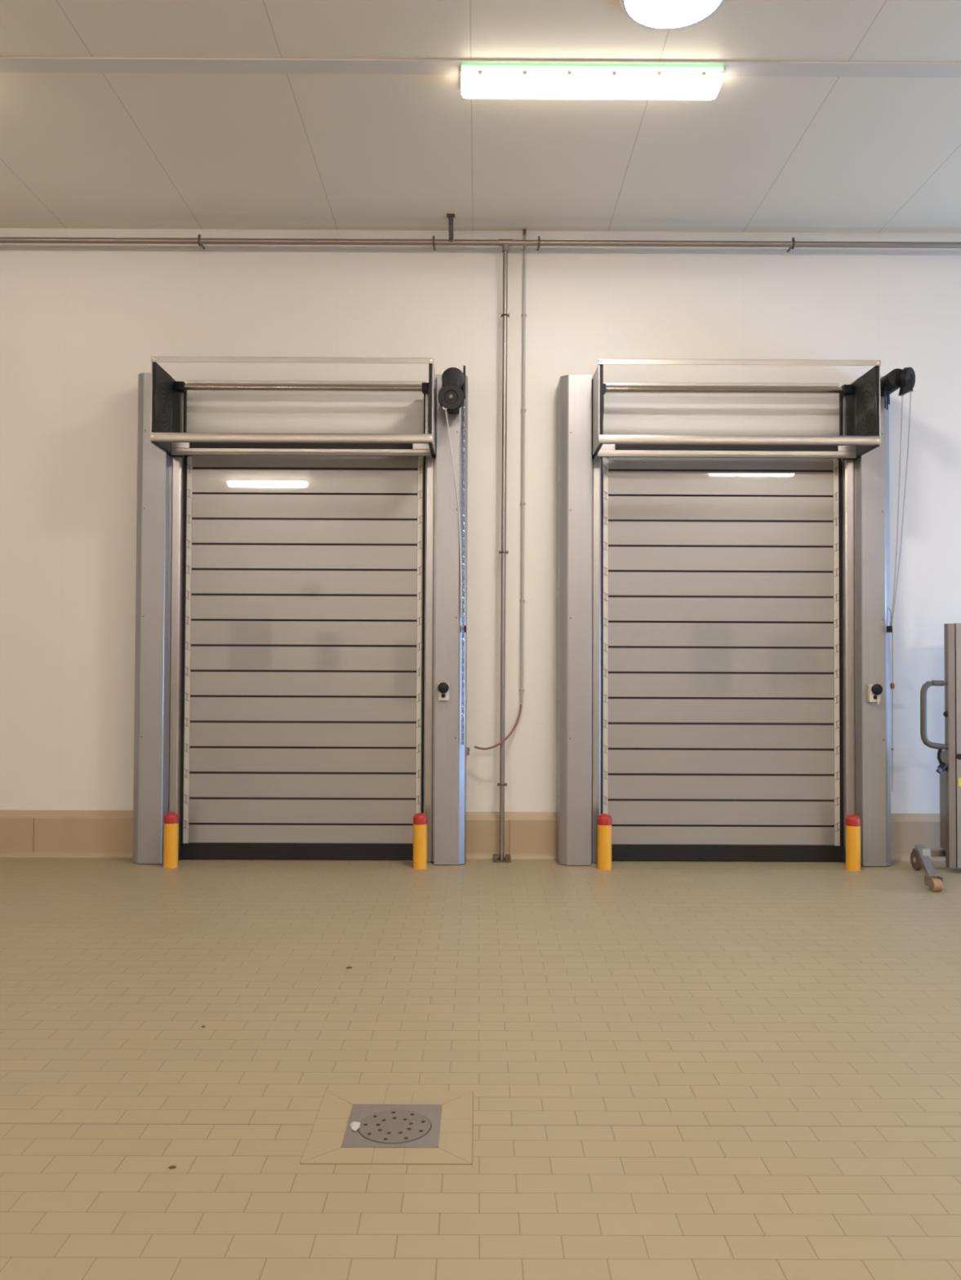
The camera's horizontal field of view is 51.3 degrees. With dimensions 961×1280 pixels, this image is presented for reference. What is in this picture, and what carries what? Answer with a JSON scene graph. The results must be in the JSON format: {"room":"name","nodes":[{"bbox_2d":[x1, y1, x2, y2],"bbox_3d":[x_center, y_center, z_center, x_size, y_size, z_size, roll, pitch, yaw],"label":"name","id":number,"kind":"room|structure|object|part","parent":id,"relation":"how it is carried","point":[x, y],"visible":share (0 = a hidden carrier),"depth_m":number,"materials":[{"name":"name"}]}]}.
{"room":"warehouse loading area","nodes":[
{"label":"warehouse loading area","id":0,"kind":"room"},
{"bbox_2d":[0,857,960,1279],"bbox_3d":[-0.007,1.736,-0.214,18.000,0.120,17.650,0,-1,0],"label":"floor","id":1,"kind":"structure","parent":0,"point":[673,1070],"depth_m":4.21,"materials":[{"name":"tile"}]},
{"bbox_2d":[163,812,178,868],"bbox_3d":[-2.522,1.627,8.160,0.118,0.447,0.118,0,-1,0],"label":"bollard","id":2,"kind":"object","parent":1,"relation":"on","point":[171,846],"visible":1,"depth_m":8.11,"materials":[{"name":"yellow metal"}]},
{"bbox_2d":[299,1090,473,1164],"bbox_3d":[-0.316,1.758,3.630,0.578,0.003,0.569,0,-1,0],"label":"surround","id":3,"kind":"object","parent":1,"relation":"on","point":[323,1146],"visible":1,"depth_m":3.57,"materials":[{"name":"tile"}]},
{"bbox_2d":[341,1103,441,1147],"bbox_3d":[-0.314,1.755,3.622,0.335,0.006,0.334,0,-1,0],"label":"floor drain","id":4,"kind":"object","parent":3,"relation":"on","point":[381,1126],"visible":1,"depth_m":3.60,"materials":[{"name":"metal"}]},
{"bbox_2d":[350,1121,359,1131],"bbox_3d":[-0.453,1.750,3.600,0.039,0.005,0.070,0,-1,0],"label":"paper scrap","id":5,"kind":"object","parent":4,"relation":"on","point":[354,1126],"visible":1,"depth_m":3.60,"materials":[{"name":"white paper"}]},
{"bbox_2d":[413,813,427,869],"bbox_3d":[-0.493,1.636,8.165,0.118,0.447,0.118,0,-1,0],"label":"bollard","id":6,"kind":"object","parent":1,"relation":"on","point":[420,820],"visible":1,"depth_m":8.12,"materials":[{"name":"yellow metal"}]},
{"bbox_2d":[597,813,611,870],"bbox_3d":[1.013,1.643,8.168,0.118,0.447,0.118,0,-1,0],"label":"bollard","id":7,"kind":"object","parent":1,"relation":"on","point":[604,820],"visible":1,"depth_m":8.12,"materials":[{"name":"yellow metal"}]},
{"bbox_2d":[844,814,860,871],"bbox_3d":[3.042,1.651,8.173,0.118,0.447,0.118,0,-1,0],"label":"bollard","id":8,"kind":"object","parent":1,"relation":"on","point":[852,822],"visible":1,"depth_m":8.12,"materials":[{"name":"yellow metal"}]},
{"bbox_2d":[910,622,960,891],"bbox_3d":[4.003,0.865,7.825,1.362,2.011,0.899,0,-1,0],"label":"lifter","id":9,"kind":"object","parent":1,"relation":"on","point":[948,759],"visible":1,"depth_m":8.05,"materials":[{"name":"metal"}]},
{"bbox_3d":[3.490,1.744,7.842,0.065,0.134,0.843,0,-1,17],"label":"leg","id":10,"kind":"part","parent":9,"relation":"part of","materials":[{"name":"metal"}]},
{"bbox_3d":[3.669,0.608,8.078,0.239,0.553,0.049,0,-1,0],"label":"handle","id":11,"kind":"part","parent":9,"relation":"part of","materials":[{"name":"grey metal"}]},
{"bbox_3d":[3.718,1.019,8.053,0.074,0.074,0.054,1,-1,-18],"label":"lever","id":12,"kind":"part","parent":9,"relation":"part of","materials":[{"name":"black plastic"}]},
{"bbox_3d":[3.750,0.598,8.078,0.020,0.052,0.052,0,-1,0],"label":"knob","id":13,"kind":"part","parent":9,"relation":"part of","materials":[{"name":"black plastic"}]},
{"bbox_3d":[3.786,0.849,8.071,0.055,1.962,0.064,0,-1,0],"label":"mast rail","id":14,"kind":"part","parent":9,"relation":"part of","materials":[{"name":"metal"}]},
{"bbox_3d":[4.084,0.848,8.067,0.520,1.966,0.052,0,-1,0],"label":"mast panel","id":15,"kind":"part","parent":9,"relation":"part of","materials":[{"name":"grey metal"}]},
{"bbox_3d":[3.840,0.936,8.025,0.048,0.048,0.027,0,-1,0],"label":"knob","id":16,"kind":"part","parent":9,"relation":"part of","materials":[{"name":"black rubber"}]},
{"bbox_2d":[0,228,960,816],"bbox_3d":[-0.017,-0.848,8.746,18.300,5.684,0.150,0,-1,0],"label":"wall","id":17,"kind":"structure","parent":0,"point":[80,324],"depth_m":8.70,"materials":[{"name":"paint"}]},
{"bbox_2d":[0,809,133,857],"bbox_3d":[-5.962,1.649,8.560,6.131,0.392,0.082,0,-1,0],"label":"baseboard","id":18,"kind":"structure","parent":17,"relation":"attached to","point":[24,833],"depth_m":8.56,"materials":[{"name":"tile"}]},
{"bbox_2d":[132,356,469,864],"bbox_3d":[-1.488,-0.192,8.263,2.805,4.091,0.773,0,-1,0],"label":"roller shutter","id":19,"kind":"object","parent":17,"relation":"attached to","point":[282,689],"depth_m":8.48,"materials":[{"name":"metal"}]},
{"bbox_3d":[-2.608,-1.886,8.133,0.008,0.650,0.408,0,-1,0],"label":"plate","id":20,"kind":"part","parent":19,"relation":"part of","materials":[{"name":"metal"}]},
{"bbox_3d":[-1.494,-1.602,7.940,2.237,0.070,0.057,0,-1,0],"label":"rail","id":21,"kind":"part","parent":19,"relation":"part of","materials":[{"name":"metal"}]},
{"bbox_3d":[-1.492,-2.219,7.952,2.237,0.043,0.050,0,-1,0],"label":"rail","id":22,"kind":"part","parent":19,"relation":"part of","materials":[{"name":"metal"}]},
{"bbox_3d":[-0.379,-1.876,8.139,0.008,0.650,0.408,0,-1,0],"label":"plate","id":23,"kind":"part","parent":19,"relation":"part of","materials":[{"name":"metal"}]},
{"bbox_2d":[437,682,448,700],"bbox_3d":[-0.305,0.423,8.251,0.092,0.152,0.100,0,-1,0],"label":"switch","id":24,"kind":"object","parent":19,"relation":"attached to","point":[442,687],"visible":1,"depth_m":8.22,"materials":[{"name":"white plastic"}]},
{"bbox_2d":[438,365,466,744],"bbox_3d":[-0.229,-0.686,8.148,0.227,3.100,0.372,0,-1,0],"label":"motor","id":25,"kind":"object","parent":19,"relation":"attached to","point":[451,397],"visible":1,"depth_m":8.21,"materials":[{"name":"black metal"}]},
{"bbox_3d":[-0.223,-2.108,8.215,0.184,0.184,0.273,0,-1,0],"label":"motor","id":26,"kind":"part","parent":25,"relation":"part of","materials":[{"name":"black plastic"}]},
{"bbox_3d":[-0.227,-1.030,8.159,0.023,1.661,0.359,0,-1,22],"label":"pull cord","id":27,"kind":"part","parent":25,"relation":"part of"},
{"bbox_3d":[-0.142,-0.682,8.317,0.026,3.102,0.025,1,-1,-23],"label":"hand chain","id":28,"kind":"part","parent":25,"relation":"part of","materials":[{"name":"metal"}]},
{"bbox_3d":[-0.132,-2.125,8.253,0.018,0.219,0.208,0,-1,0],"label":"mounting plate","id":29,"kind":"part","parent":25,"relation":"part of","materials":[{"name":"grey metal"}]},
{"bbox_3d":[-0.106,0.938,8.411,0.031,0.070,0.080,0,-1,0],"label":"push button","id":30,"kind":"part","parent":19,"relation":"part of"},
{"bbox_2d":[0,213,960,252],"bbox_3d":[-0.006,-3.473,8.563,17.980,0.283,0.327,0,-1,0],"label":"pipe","id":31,"kind":"object","parent":17,"relation":"attached to","point":[505,244],"visible":1,"depth_m":8.56,"materials":[{"name":"metal"}]},
{"bbox_2d":[492,250,511,862],"bbox_3d":[0.190,-0.729,8.563,0.150,5.197,0.208,0,-1,0],"label":"pipe","id":32,"kind":"object","parent":17,"relation":"attached to","point":[495,856],"visible":0.99,"depth_m":8.50,"materials":[{"name":"metal"}]},
{"bbox_3d":[0.179,1.844,8.462,0.150,0.049,0.120,0,-1,0],"label":"plate","id":33,"kind":"part","parent":32,"relation":"part of","materials":[{"name":"metal"}]},
{"bbox_2d":[466,811,556,859],"bbox_3d":[0.264,1.676,8.575,0.774,0.392,0.082,0,-1,0],"label":"baseboard","id":34,"kind":"structure","parent":17,"relation":"attached to","point":[527,835],"depth_m":8.57,"materials":[{"name":"tile"}]},
{"bbox_2d":[519,228,526,702],"bbox_3d":[0.368,-1.514,8.661,0.053,4.112,0.049,0,-1,0],"label":"conduit","id":35,"kind":"object","parent":17,"relation":"attached to","point":[522,504],"visible":1,"depth_m":8.65,"materials":[{"name":"metal"}]},
{"bbox_2d":[474,704,521,750],"bbox_3d":[0.167,0.740,8.487,0.430,0.382,0.136,1,-1,-17],"label":"loose cable","id":36,"kind":"object","parent":35,"relation":"hanging from","point":[520,707],"visible":1,"depth_m":8.47,"materials":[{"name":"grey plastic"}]},
{"bbox_2d":[556,359,890,866],"bbox_3d":[2.047,-0.177,8.272,2.778,4.091,0.773,0,-1,0],"label":"roller shutter","id":37,"kind":"object","parent":17,"relation":"attached to","point":[726,598],"visible":0.98,"depth_m":8.49,"materials":[{"name":"metal"}]},
{"bbox_3d":[0.940,-1.871,8.142,0.008,0.650,0.408,0,-1,0],"label":"plate","id":38,"kind":"part","parent":37,"relation":"part of","materials":[{"name":"metal"}]},
{"bbox_3d":[2.054,-1.587,7.949,2.237,0.070,0.057,0,-1,0],"label":"rail","id":39,"kind":"part","parent":37,"relation":"part of","materials":[{"name":"metal"}]},
{"bbox_3d":[2.056,-2.204,7.961,2.237,0.043,0.050,0,-1,0],"label":"rail","id":40,"kind":"part","parent":37,"relation":"part of","materials":[{"name":"metal"}]},
{"bbox_3d":[3.169,-1.861,8.147,0.008,0.650,0.408,0,-1,0],"label":"plate","id":41,"kind":"part","parent":37,"relation":"part of","materials":[{"name":"metal"}]},
{"bbox_2d":[866,684,882,704],"bbox_3d":[3.258,0.447,8.259,0.097,0.172,0.100,0,-1,0],"label":"switch","id":42,"kind":"object","parent":37,"relation":"attached to","point":[873,691],"visible":1,"depth_m":8.24,"materials":[{"name":"white plastic"}]},
{"bbox_2d":[880,367,915,791],"bbox_3d":[3.381,-0.462,8.151,0.220,3.436,0.506,0,-1,0],"label":"motor","id":43,"kind":"object","parent":37,"relation":"attached to","point":[904,379],"visible":0.92,"depth_m":8.09,"materials":[{"name":"black metal"}]},
{"bbox_3d":[3.354,-2.104,8.199,0.152,0.152,0.324,0,-1,0],"label":"motor","id":44,"kind":"part","parent":43,"relation":"part of","materials":[{"name":"black plastic"}]},
{"bbox_3d":[3.438,0.585,8.357,0.009,1.351,0.048,0,-1,12],"label":"pull cord","id":45,"kind":"part","parent":43,"relation":"part of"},
{"bbox_3d":[3.397,-1.036,8.158,0.019,1.859,0.358,0,-1,6],"label":"pull cord","id":46,"kind":"part","parent":43,"relation":"part of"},
{"bbox_3d":[3.429,-1.049,8.159,0.033,1.886,0.356,0,-1,0],"label":"pull cord","id":47,"kind":"part","parent":43,"relation":"part of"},
{"bbox_2d":[890,813,945,861],"bbox_3d":[6.199,1.701,8.589,5.547,0.392,0.082,0,-1,0],"label":"baseboard","id":48,"kind":"structure","parent":17,"relation":"attached to","point":[908,830],"depth_m":8.58,"materials":[{"name":"tile"}]},
{"bbox_2d":[0,0,960,233],"bbox_3d":[0.017,-3.827,-0.090,18.000,0.120,17.650,0,-1,0],"label":"ceiling","id":49,"kind":"structure","parent":0,"point":[78,150],"depth_m":7.03,"materials":[{"name":"white paint"}]},
{"bbox_2d":[0,56,960,77],"bbox_3d":[0.000,-3.619,6.322,18.000,0.012,0.150,0,-1,0],"label":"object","id":50,"kind":"structure","parent":49,"relation":"attached to","point":[7,64],"depth_m":6.30,"materials":[{"name":"paint"}]},
{"bbox_2d":[459,65,724,99],"bbox_3d":[0.703,-3.552,6.413,1.664,0.112,0.244,0,-1,0],"label":"ceiling lamp","id":51,"kind":"object","parent":50,"relation":"attached to","point":[571,82],"visible":1,"depth_m":6.33,"materials":[{"name":"white plastic"}]},
{"bbox_2d":[619,0,724,30],"bbox_3d":[1.083,-3.613,5.599,0.600,0.048,0.600,0,-1,0],"label":"dome light","id":52,"kind":"object","parent":49,"relation":"attached to","point":[659,15],"visible":1,"depth_m":5.72,"materials":[{"name":"white plastic"}]}
]}

